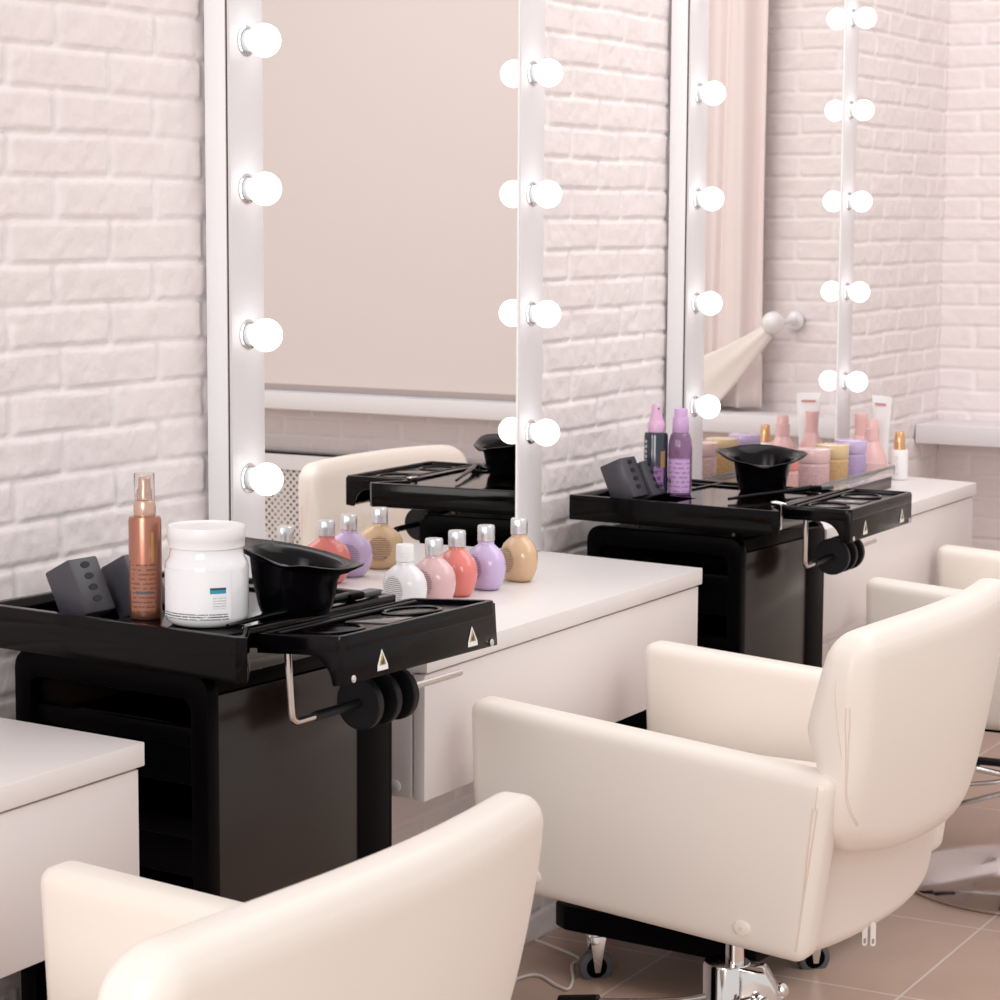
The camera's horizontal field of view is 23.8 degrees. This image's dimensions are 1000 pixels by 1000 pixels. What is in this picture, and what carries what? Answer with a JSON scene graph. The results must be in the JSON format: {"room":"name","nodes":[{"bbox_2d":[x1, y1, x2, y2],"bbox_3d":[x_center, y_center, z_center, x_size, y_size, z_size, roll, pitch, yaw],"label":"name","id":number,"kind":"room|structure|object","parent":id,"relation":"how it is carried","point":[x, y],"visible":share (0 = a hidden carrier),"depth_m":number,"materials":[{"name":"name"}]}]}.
{"room":"salon","nodes":[
{"label":"salon","id":0,"kind":"room"},
{"bbox_2d":[0,0,950,999],"bbox_3d":[-0.153,-0.464,3.894,0.009,2.700,5.515,4,8,29],"label":"wall","id":1,"kind":"structure","parent":0,"point":[103,277],"depth_m":3.38,"materials":[{"name":"brick"}]},
{"bbox_2d":[0,717,144,978],"bbox_3d":[-0.793,0.416,2.431,0.381,0.210,0.973,4,8,29],"label":"console table","id":2,"kind":"object","parent":1,"relation":"attached to","point":[66,794],"visible":0.66,"depth_m":2.62,"materials":[{"name":"white laminate"}]},
{"bbox_2d":[381,551,701,801],"bbox_3d":[-0.033,0.254,3.796,0.381,0.210,0.971,4,8,29],"label":"console table","id":3,"kind":"object","parent":1,"relation":"attached to","point":[574,637],"visible":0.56,"depth_m":3.69,"materials":[{"name":"white laminate"}]},
{"bbox_2d":[204,0,562,589],"bbox_3d":[-0.147,-0.548,3.772,0.099,1.384,0.949,4,8,29],"label":"vanity mirror","id":4,"kind":"object","parent":3,"relation":"on","point":[378,194],"visible":1,"depth_m":3.73,"materials":[{"name":"white mirror"}]},
{"bbox_2d":[241,29,250,51],"bbox_3d":[-0.356,-0.652,3.377,0.010,0.032,0.032,4,8,29],"label":"socket","id":5,"kind":"object","parent":4,"relation":"attached to","point":[245,33],"depth_m":3.36,"materials":[{"name":"white plastic"}]},
{"bbox_2d":[242,178,251,199],"bbox_3d":[-0.357,-0.445,3.402,0.010,0.032,0.032,4,8,29],"label":"socket","id":6,"kind":"object","parent":4,"relation":"attached to","point":[246,182],"depth_m":3.39,"materials":[{"name":"white"}]},
{"bbox_2d":[243,324,252,345],"bbox_3d":[-0.358,-0.238,3.427,0.010,0.032,0.032,4,8,29],"label":"socket","id":7,"kind":"object","parent":4,"relation":"attached to","point":[247,328],"depth_m":3.41,"materials":[{"name":"white"}]},
{"bbox_2d":[244,467,253,488],"bbox_3d":[-0.359,-0.031,3.452,0.010,0.032,0.032,4,8,29],"label":"socket","id":8,"kind":"object","parent":4,"relation":"attached to","point":[248,471],"depth_m":3.44,"materials":[{"name":"white plastic"}]},
{"bbox_2d":[527,423,535,440],"bbox_3d":[0.060,-0.120,4.205,0.010,0.032,0.032,4,8,29],"label":"socket","id":9,"kind":"object","parent":4,"relation":"attached to","point":[531,427],"depth_m":4.19,"materials":[{"name":"white"}]},
{"bbox_2d":[528,305,536,322],"bbox_3d":[0.061,-0.328,4.179,0.010,0.032,0.032,4,8,29],"label":"socket","id":10,"kind":"object","parent":4,"relation":"attached to","point":[532,309],"depth_m":4.17,"materials":[{"name":"white"}]},
{"bbox_2d":[529,185,536,202],"bbox_3d":[0.062,-0.534,4.154,0.010,0.032,0.032,4,8,29],"label":"socket","id":11,"kind":"object","parent":4,"relation":"attached to","point":[532,188],"depth_m":4.14,"materials":[{"name":"white plastic"}]},
{"bbox_2d":[530,64,537,82],"bbox_3d":[0.063,-0.741,4.129,0.010,0.032,0.032,4,8,29],"label":"socket","id":12,"kind":"object","parent":4,"relation":"attached to","point":[533,67],"depth_m":4.12,"materials":[{"name":"white"}]},
{"bbox_2d":[383,543,426,600],"bbox_3d":[-0.144,0.118,3.605,0.080,0.104,0.057,7,10,44],"label":"bottle","id":13,"kind":"object","parent":3,"relation":"on","point":[405,580],"visible":0.81,"depth_m":3.58,"materials":[{"name":"white plastic"}]},
{"bbox_2d":[416,537,455,598],"bbox_3d":[-0.102,0.110,3.673,0.080,0.104,0.057,7,10,44],"label":"bottle","id":14,"kind":"object","parent":3,"relation":"on","point":[440,576],"visible":0.75,"depth_m":3.65,"materials":[{"name":"pink plastic"}]},
{"bbox_2d":[442,529,477,596],"bbox_3d":[-0.068,0.099,3.764,0.057,0.104,0.080,-5,9,-39],"label":"bottle","id":15,"kind":"object","parent":3,"relation":"on","point":[464,566],"visible":0.75,"depth_m":3.74,"materials":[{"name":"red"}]},
{"bbox_2d":[469,524,505,589],"bbox_3d":[-0.022,0.092,3.830,0.057,0.104,0.080,-5,8,-35],"label":"bottle","id":16,"kind":"object","parent":3,"relation":"on","point":[490,561],"visible":0.75,"depth_m":3.81,"materials":[{"name":"purple plastic"}]},
{"bbox_2d":[501,517,537,581],"bbox_3d":[0.031,0.081,3.918,0.057,0.104,0.080,-4,8,-31],"label":"bottle","id":17,"kind":"object","parent":3,"relation":"on","point":[520,553],"visible":0.89,"depth_m":3.90,"materials":[{"name":"brown plastic"}]},
{"bbox_2d":[820,477,975,635],"bbox_3d":[0.709,0.096,5.129,0.381,0.210,1.019,4,8,29],"label":"console table","id":18,"kind":"object","parent":1,"relation":"attached to","point":[941,510],"visible":0.16,"depth_m":5.05,"materials":[{"name":"white laminate"}]},
{"bbox_2d":[666,0,876,481],"bbox_3d":[0.607,-0.708,5.127,0.099,1.384,0.934,4,8,29],"label":"vanity mirror","id":19,"kind":"object","parent":18,"relation":"on","point":[765,110],"visible":0.98,"depth_m":5.08,"materials":[{"name":"white mirror"}]},
{"bbox_2d":[692,398,698,413],"bbox_3d":[0.400,-0.190,4.815,0.010,0.032,0.032,4,8,29],"label":"socket","id":20,"kind":"object","parent":19,"relation":"attached to","point":[695,401],"depth_m":4.80,"materials":[{"name":"white"}]},
{"bbox_2d":[694,295,700,310],"bbox_3d":[0.401,-0.397,4.790,0.010,0.032,0.032,4,8,29],"label":"socket","id":21,"kind":"object","parent":19,"relation":"attached to","point":[697,298],"depth_m":4.78,"materials":[{"name":"white"}]},
{"bbox_2d":[695,191,702,206],"bbox_3d":[0.402,-0.604,4.765,0.010,0.032,0.032,4,8,29],"label":"socket","id":22,"kind":"object","parent":19,"relation":"attached to","point":[698,194],"depth_m":4.75,"materials":[{"name":"white plastic"}]},
{"bbox_2d":[697,85,703,101],"bbox_3d":[0.403,-0.811,4.740,0.010,0.032,0.032,4,8,29],"label":"socket","id":23,"kind":"object","parent":19,"relation":"attached to","point":[700,88],"depth_m":4.73,"materials":[{"name":"white plastic"}]},
{"bbox_2d":[702,0,844,481],"bbox_3d":[0.599,-0.664,5.138,0.001,1.292,0.763,4,8,29],"label":"mirror glass","id":24,"kind":"object","parent":19,"relation":"attached to","point":[773,252],"depth_m":5.13,"materials":[{"name":"white"}]},
{"bbox_2d":[843,374,848,387],"bbox_3d":[0.812,-0.277,5.555,0.010,0.032,0.032,4,8,29],"label":"socket","id":25,"kind":"object","parent":19,"relation":"attached to","point":[845,376],"depth_m":5.54,"materials":[{"name":"white"}]},
{"bbox_2d":[845,285,851,298],"bbox_3d":[0.813,-0.484,5.530,0.010,0.032,0.032,4,8,29],"label":"socket","id":26,"kind":"object","parent":19,"relation":"attached to","point":[848,288],"depth_m":5.52,"materials":[{"name":"white"}]},
{"bbox_2d":[847,195,852,207],"bbox_3d":[0.814,-0.691,5.505,0.010,0.032,0.032,4,8,29],"label":"socket","id":27,"kind":"object","parent":19,"relation":"attached to","point":[849,197],"depth_m":5.49,"materials":[{"name":"white plastic"}]},
{"bbox_2d":[849,103,854,116],"bbox_3d":[0.815,-0.898,5.479,0.010,0.032,0.032,4,8,29],"label":"socket","id":28,"kind":"object","parent":19,"relation":"attached to","point":[851,105],"depth_m":5.47,"materials":[{"name":"white plastic"}]},
{"bbox_2d":[852,11,856,24],"bbox_3d":[0.816,-1.105,5.454,0.010,0.032,0.032,4,8,29],"label":"socket","id":29,"kind":"object","parent":19,"relation":"attached to","point":[854,13],"depth_m":5.44,"materials":[{"name":"white plastic"}]},
{"bbox_2d":[798,463,894,489],"bbox_3d":[0.648,-0.025,5.046,0.169,0.050,0.647,4,8,29],"label":"display tray","id":30,"kind":"object","parent":18,"relation":"on","point":[876,476],"visible":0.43,"depth_m":5.17,"materials":[{"name":"grey"}]},
{"bbox_2d":[786,461,798,486],"bbox_3d":[0.582,-0.052,4.917,0.072,0.080,0.072,4,8,29],"label":"pot","id":31,"kind":"object","parent":30,"relation":"on","point":[792,480],"visible":0.2,"depth_m":4.89,"materials":[{"name":"pink plastic"}]},
{"bbox_2d":[796,447,829,486],"bbox_3d":[0.667,-0.070,5.067,0.072,0.080,0.072,4,8,29],"label":"pot","id":32,"kind":"object","parent":30,"relation":"on","point":[814,469],"visible":0.8,"depth_m":5.04,"materials":[{"name":"pink plastic"}]},
{"bbox_2d":[816,443,848,481],"bbox_3d":[0.722,-0.081,5.164,0.072,0.080,0.072,4,8,29],"label":"pot","id":33,"kind":"object","parent":30,"relation":"on","point":[839,452],"visible":0.59,"depth_m":5.13,"materials":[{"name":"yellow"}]},
{"bbox_2d":[834,438,866,476],"bbox_3d":[0.777,-0.094,5.272,0.072,0.080,0.072,4,8,29],"label":"pot","id":34,"kind":"object","parent":30,"relation":"on","point":[857,447],"visible":0.58,"depth_m":5.24,"materials":[{"name":"purple plastic"}]},
{"bbox_2d":[853,413,867,438],"bbox_3d":[0.836,-0.129,5.513,0.067,0.145,0.067,4,8,29],"label":"lotion bottle","id":35,"kind":"object","parent":18,"relation":"on","point":[860,418],"visible":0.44,"depth_m":5.50,"materials":[{"name":"pink plastic"}]},
{"bbox_2d":[865,419,886,463],"bbox_3d":[0.851,-0.116,5.439,0.070,0.138,0.070,4,8,29],"label":"lotion bottle","id":36,"kind":"object","parent":18,"relation":"on","point":[875,454],"visible":0.57,"depth_m":5.42,"materials":[{"name":"pink plastic"}]},
{"bbox_2d":[872,395,891,463],"bbox_3d":[0.888,-0.151,5.543,0.038,0.183,0.047,0,7,-3],"label":"tube","id":37,"kind":"object","parent":18,"relation":"on","point":[881,405],"visible":0.53,"depth_m":5.53,"materials":[{"name":"white plastic"}]},
{"bbox_2d":[890,431,907,479],"bbox_3d":[0.914,-0.102,5.439,0.040,0.110,0.040,4,8,29],"label":"bottle","id":38,"kind":"object","parent":18,"relation":"on","point":[899,454],"visible":0.98,"depth_m":5.43,"materials":[{"name":"white plastic"}]},
{"bbox_2d":[895,456,897,475],"bbox_3d":[0.905,-0.077,5.425,0.008,0.045,0.001,4,8,29],"label":"print","id":39,"kind":"object","parent":38,"relation":"attached to","point":[896,457],"depth_m":5.42},
{"bbox_2d":[511,731,999,999],"bbox_3d":[1.498,1.160,2.007,5.100,0.050,7.700,4,8,29],"label":"floor","id":40,"kind":"structure","parent":0,"point":[926,948],"depth_m":4.35,"materials":[{"name":"tile"}]},
{"bbox_2d":[0,571,496,999],"bbox_3d":[-0.369,0.572,2.991,0.523,0.880,0.608,5,8,34],"label":"trolley","id":41,"kind":"object","parent":40,"relation":"on","point":[267,769],"visible":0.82,"depth_m":2.94,"materials":[{"name":"black plastic"}]},
{"bbox_2d":[46,556,114,616],"bbox_3d":[-0.526,0.114,2.977,0.072,0.083,0.052,5,8,34],"label":"holder","id":42,"kind":"object","parent":41,"relation":"on","point":[78,586],"visible":0.92,"depth_m":2.96,"materials":[{"name":"grey plastic"}]},
{"bbox_2d":[101,554,164,618],"bbox_3d":[-0.464,0.108,3.023,0.072,0.083,0.052,5,8,34],"label":"holder","id":43,"kind":"object","parent":41,"relation":"on","point":[115,573],"visible":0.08,"depth_m":3.00,"materials":[{"name":"grey plastic"}]},
{"bbox_2d":[128,472,161,619],"bbox_3d":[-0.433,0.055,2.896,0.040,0.178,0.040,4,8,29],"label":"spray bottle","id":44,"kind":"object","parent":41,"relation":"on","point":[144,527],"visible":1,"depth_m":2.88,"materials":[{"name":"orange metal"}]},
{"bbox_2d":[131,564,155,612],"bbox_3d":[-0.433,0.107,2.886,0.030,0.059,0.007,0,7,1],"label":"print","id":45,"kind":"object","parent":44,"relation":"attached to","point":[143,576],"depth_m":2.88,"materials":[{"name":"orange paper"}]},
{"bbox_2d":[0,571,395,682],"bbox_3d":[-0.387,0.161,3.027,0.424,0.070,0.400,4,8,29],"label":"tray","id":46,"kind":"object","parent":41,"relation":"on","point":[110,648],"depth_m":2.88,"materials":[{"name":"black plastic"}]},
{"bbox_2d":[164,520,248,627],"bbox_3d":[-0.354,0.089,2.865,0.101,0.119,0.102,4,8,29],"label":"jar","id":47,"kind":"object","parent":41,"relation":"on","point":[206,568],"visible":0.97,"depth_m":2.83,"materials":[{"name":"white plastic"}]},
{"bbox_2d":[166,611,228,620],"bbox_3d":[-0.364,0.138,2.831,0.081,0.007,0.020,2,7,15],"label":"print","id":48,"kind":"object","parent":47,"relation":"attached to","point":[170,615],"depth_m":2.82},
{"bbox_2d":[210,590,225,593],"bbox_3d":[-0.335,0.108,2.821,0.020,0.007,0.001,-2,7,-22],"label":"print","id":49,"kind":"object","parent":47,"relation":"on","point":[211,591],"depth_m":2.82,"materials":[{"name":"teal paper"}]},
{"bbox_2d":[213,596,225,608],"bbox_3d":[-0.333,0.122,2.823,0.016,0.015,0.001,-3,8,-24],"label":"print","id":50,"kind":"object","parent":47,"relation":"on","point":[219,602],"depth_m":2.82},
{"bbox_2d":[226,588,380,627],"bbox_3d":[-0.241,0.131,2.941,0.019,0.013,0.301,5,8,33],"label":"brush","id":51,"kind":"object","parent":41,"relation":"on","point":[353,595],"visible":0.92,"depth_m":2.99,"materials":[{"name":"black plastic"}]},
{"bbox_2d":[243,537,364,616],"bbox_3d":[-0.254,0.092,2.948,0.152,0.094,0.152,-5,8,-35],"label":"bowl","id":52,"kind":"object","parent":41,"relation":"on","point":[299,579],"visible":0.9,"depth_m":2.91,"materials":[{"name":"black plastic"}]},
{"bbox_2d":[242,598,496,729],"bbox_3d":[-0.150,0.208,2.950,0.185,0.146,0.360,4,8,29],"label":"tray","id":53,"kind":"object","parent":41,"relation":"on","point":[364,648],"depth_m":2.92,"materials":[{"name":"black plastic"}]},
{"bbox_2d":[40,792,542,999],"bbox_3d":[-0.343,0.687,2.153,0.658,0.833,0.667,4,8,31],"label":"salon chair","id":54,"kind":"object","parent":40,"relation":"on","point":[442,912],"visible":1,"depth_m":1.98,"materials":[{"name":"beige leather"}]},
{"bbox_2d":[516,939,579,990],"bbox_3d":[0.075,0.846,4.255,0.146,0.014,0.331,3,7,21],"label":"power cable","id":55,"kind":"object","parent":40,"relation":"on","point":[535,940],"visible":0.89,"depth_m":4.25,"materials":[{"name":"white plastic"}]},
{"bbox_2d":[556,479,911,979],"bbox_3d":[0.414,0.417,4.384,0.524,0.860,0.623,5,8,33],"label":"trolley","id":56,"kind":"object","parent":40,"relation":"on","point":[764,561],"visible":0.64,"depth_m":4.31,"materials":[{"name":"black plastic"}]},
{"bbox_2d":[600,456,647,498],"bbox_3d":[0.228,-0.035,4.368,0.073,0.088,0.055,5,8,33],"label":"holder","id":57,"kind":"object","parent":56,"relation":"on","point":[623,478],"visible":0.96,"depth_m":4.35,"materials":[{"name":"grey plastic"}]},
{"bbox_2d":[637,460,665,499],"bbox_3d":[0.269,-0.035,4.409,0.065,0.078,0.049,5,8,33],"label":"holder","id":58,"kind":"object","parent":56,"relation":"on","point":[653,488],"visible":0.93,"depth_m":4.38,"materials":[{"name":"grey plastic"}]},
{"bbox_2d":[644,404,667,492],"bbox_3d":[0.289,-0.095,4.414,0.044,0.167,0.045,4,8,29],"label":"spray bottle","id":59,"kind":"object","parent":56,"relation":"on","point":[655,438],"visible":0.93,"depth_m":4.40,"materials":[{"name":"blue plastic"}]},
{"bbox_2d":[645,440,646,460],"bbox_3d":[0.270,-0.081,4.404,0.001,0.061,0.006,-4,8,-31],"label":"print","id":60,"kind":"object","parent":59,"relation":"attached to","point":[645,440],"depth_m":4.40},
{"bbox_2d":[653,466,663,484],"bbox_3d":[0.293,-0.045,4.399,0.019,0.034,0.002,-1,7,-11],"label":"print","id":61,"kind":"object","parent":59,"relation":"on","point":[658,471],"depth_m":4.40},
{"bbox_2d":[668,408,692,494],"bbox_3d":[0.335,-0.090,4.409,0.045,0.159,0.045,4,8,29],"label":"spray bottle","id":62,"kind":"object","parent":56,"relation":"on","point":[680,448],"visible":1,"depth_m":4.39,"materials":[{"name":"purple plastic"}]},
{"bbox_2d":[569,479,841,536],"bbox_3d":[0.393,0.021,4.416,0.424,0.070,0.396,4,8,29],"label":"tray","id":63,"kind":"object","parent":56,"relation":"on","point":[707,511],"depth_m":4.30,"materials":[{"name":"black plastic"}]},
{"bbox_2d":[716,444,807,493],"bbox_3d":[0.492,-0.057,4.458,0.146,0.082,0.146,-6,9,-41],"label":"bowl","id":64,"kind":"object","parent":56,"relation":"on","point":[758,468],"visible":0.94,"depth_m":4.44,"materials":[{"name":"black plastic"}]},
{"bbox_2d":[727,485,833,499],"bbox_3d":[0.517,-0.016,4.382,0.277,0.013,0.019,-6,9,-41],"label":"brush","id":65,"kind":"object","parent":56,"relation":"on","point":[806,488],"visible":1,"depth_m":4.39,"materials":[{"name":"black plastic"}]},
{"bbox_2d":[771,488,911,574],"bbox_3d":[0.633,0.061,4.359,0.156,0.146,0.355,4,8,29],"label":"tray","id":66,"kind":"object","parent":56,"relation":"on","point":[856,514],"depth_m":4.33,"materials":[{"name":"black plastic"}]},
{"bbox_2d":[472,578,999,999],"bbox_3d":[0.366,0.533,3.457,0.658,0.833,0.667,4,8,31],"label":"salon chair","id":67,"kind":"object","parent":40,"relation":"on","point":[777,808],"visible":0.99,"depth_m":3.19,"materials":[{"name":"beige leather"}]},
{"bbox_2d":[762,755,816,767],"bbox_3d":[0.323,0.454,3.467,0.475,0.107,0.430,4,8,31],"label":"seat cushion","id":68,"kind":"object","parent":67,"relation":"on","point":[813,764],"depth_m":3.58,"materials":[{"name":"beige leather"}]},
{"bbox_2d":[808,578,999,851],"bbox_3d":[0.584,0.296,3.290,0.121,0.320,0.606,4,8,28],"label":"backrest","id":69,"kind":"object","parent":67,"relation":"on","point":[900,710],"depth_m":3.11,"materials":[{"name":"beige leather"}]},
{"bbox_2d":[866,544,999,914],"bbox_3d":[1.116,0.387,4.826,0.658,0.800,0.667,4,8,26],"label":"salon chair","id":70,"kind":"object","parent":40,"relation":"on","point":[967,876],"visible":0.3,"depth_m":4.78,"materials":[{"name":"beige leather"}]},
{"bbox_2d":[976,757,999,776],"bbox_3d":[1.046,0.518,4.506,0.313,0.048,0.063,3,7,22],"label":"footrest","id":71,"kind":"object","parent":70,"relation":"attached to","point":[986,761],"visible":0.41,"depth_m":4.54,"materials":[{"name":"silver metal"}]},
{"bbox_2d":[936,0,999,550],"bbox_3d":[2.563,-0.645,5.508,3.224,2.700,0.008,4,8,29],"label":"wall","id":72,"kind":"structure","parent":0,"point":[969,367],"depth_m":6.24,"materials":[{"name":"brick"}]},
{"bbox_2d":[915,419,999,447],"bbox_3d":[2.371,-0.092,5.570,2.850,0.050,0.195,4,8,29],"label":"trim","id":73,"kind":"structure","parent":72,"relation":"attached to","point":[939,431],"depth_m":6.13,"materials":[{"name":"white paint"}]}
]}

